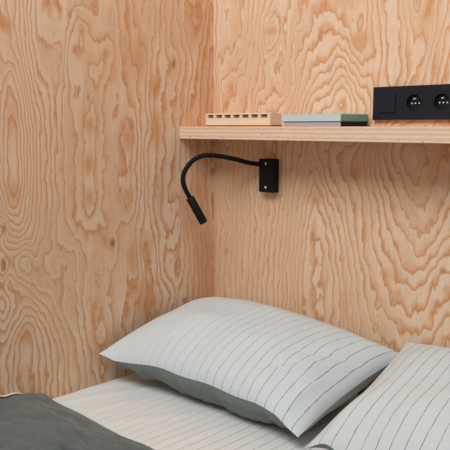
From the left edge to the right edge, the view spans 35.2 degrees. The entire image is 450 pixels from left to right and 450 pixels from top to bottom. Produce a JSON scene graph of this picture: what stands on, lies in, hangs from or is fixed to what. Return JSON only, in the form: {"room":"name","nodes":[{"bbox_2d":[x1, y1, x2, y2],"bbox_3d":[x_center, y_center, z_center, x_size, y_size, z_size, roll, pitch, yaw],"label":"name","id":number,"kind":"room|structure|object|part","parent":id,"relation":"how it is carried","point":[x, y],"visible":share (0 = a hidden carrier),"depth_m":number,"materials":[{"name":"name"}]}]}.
{"room":"bedroom","nodes":[
{"label":"bedroom","id":0,"kind":"room"},
{"bbox_2d":[0,0,213,398],"bbox_3d":[-0.887,-0.376,1.286,0.018,2.200,2.400,8,11,44],"label":"wall","id":1,"kind":"structure","parent":0,"point":[101,238],"depth_m":1.86,"materials":[{"name":"brown wood"}]},
{"bbox_2d":[214,0,449,394],"bbox_3d":[0.823,-0.377,1.289,2.400,2.200,0.018,8,11,44],"label":"wall","id":2,"kind":"structure","parent":0,"point":[354,237],"depth_m":1.84,"materials":[{"name":"brown wood"}]},
{"bbox_2d":[180,153,278,224],"bbox_3d":[0.013,-0.102,1.992,0.274,0.200,0.056,-1,8,-4],"label":"reading lamp","id":3,"kind":"object","parent":2,"relation":"attached to","point":[268,168],"visible":1,"depth_m":1.97,"materials":[{"name":"metal"}]},
{"bbox_3d":[0.123,-0.139,1.994,0.055,0.094,0.027,8,11,44],"label":"wall plate","id":4,"kind":"part","parent":3,"relation":"part of","materials":[{"name":"black metal"}]},
{"bbox_2d":[179,126,449,143],"bbox_3d":[0.536,-0.189,1.490,1.750,0.035,0.140,8,11,44],"label":"shelf","id":5,"kind":"object","parent":2,"relation":"attached to","point":[441,135],"visible":1,"depth_m":1.69,"materials":[{"name":"brown wood"}]},
{"bbox_2d":[206,113,281,125],"bbox_3d":[0.048,-0.285,1.924,0.245,0.035,0.044,8,11,44],"label":"block","id":6,"kind":"object","parent":5,"relation":"on","point":[225,119],"visible":0.99,"depth_m":1.89,"materials":[{"name":"brown wood"}]},
{"bbox_2d":[284,121,367,126],"bbox_3d":[0.250,-0.252,1.773,0.176,0.012,0.113,8,11,44],"label":"book","id":7,"kind":"object","parent":5,"relation":"on","point":[289,123],"visible":1,"depth_m":1.72,"materials":[{"name":"grey paper"}]},
{"bbox_2d":[282,114,367,121],"bbox_3d":[0.249,-0.267,1.772,0.179,0.017,0.115,8,11,44],"label":"book","id":8,"kind":"object","parent":7,"relation":"on","point":[292,117],"visible":0.82,"depth_m":1.72,"materials":[{"name":"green paper"}]},
{"bbox_2d":[372,84,449,119],"bbox_3d":[0.444,-0.286,1.661,0.223,0.079,0.013,8,11,44],"label":"panel","id":9,"kind":"object","parent":2,"relation":"attached to","point":[393,102],"visible":1,"depth_m":1.67,"materials":[{"name":"plastic"}]},
{"bbox_2d":[379,94,395,112],"bbox_3d":[0.393,-0.293,1.710,0.045,0.045,0.013,8,11,44],"label":"rocker switch","id":10,"kind":"object","parent":9,"relation":"attached to","point":[387,102],"depth_m":1.70,"materials":[{"name":"plastic"}]},
{"bbox_2d":[405,93,422,112],"bbox_3d":[0.444,-0.286,1.662,0.045,0.045,0.011,8,11,44],"label":"socket","id":11,"kind":"object","parent":9,"relation":"attached to","point":[413,101],"depth_m":1.67,"materials":[{"name":"plastic"}]},
{"bbox_2d":[432,92,449,111],"bbox_3d":[0.494,-0.279,1.612,0.045,0.045,0.011,8,11,44],"label":"socket","id":12,"kind":"object","parent":9,"relation":"attached to","point":[440,100],"depth_m":1.62,"materials":[{"name":"plastic"}]},
{"bbox_3d":[-0.031,0.849,0.610,2.420,0.040,2.420,8,11,44],"label":"floor","id":13,"kind":"structure","parent":0,"visible":0},
{"bbox_2d":[53,373,359,449],"bbox_3d":[-0.261,0.655,1.050,1.394,0.223,2.044,8,11,44],"label":"mattress","id":14,"kind":"object","parent":13,"relation":"on","point":[154,414],"visible":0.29,"depth_m":1.67,"materials":[{"name":"white fabric"}]},
{"bbox_2d":[0,392,154,449],"bbox_3d":[-0.462,0.512,0.824,1.396,0.123,1.385,8,11,44],"label":"duvet","id":15,"kind":"object","parent":14,"relation":"on","point":[28,421],"visible":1,"depth_m":1.40,"materials":[{"name":"grey fabric"}]},
{"bbox_2d":[99,297,397,436],"bbox_3d":[0.050,0.332,1.815,0.664,0.204,0.430,8,11,44],"label":"pillow","id":16,"kind":"object","parent":14,"relation":"on","point":[255,361],"visible":1,"depth_m":1.70,"materials":[{"name":"white fabric"}]},
{"bbox_2d":[306,342,449,449],"bbox_3d":[0.527,0.396,1.360,0.648,0.202,0.408,8,11,44],"label":"pillow","id":17,"kind":"object","parent":14,"relation":"on","point":[407,407],"visible":1,"depth_m":1.42,"materials":[{"name":"white fabric"}]}
]}

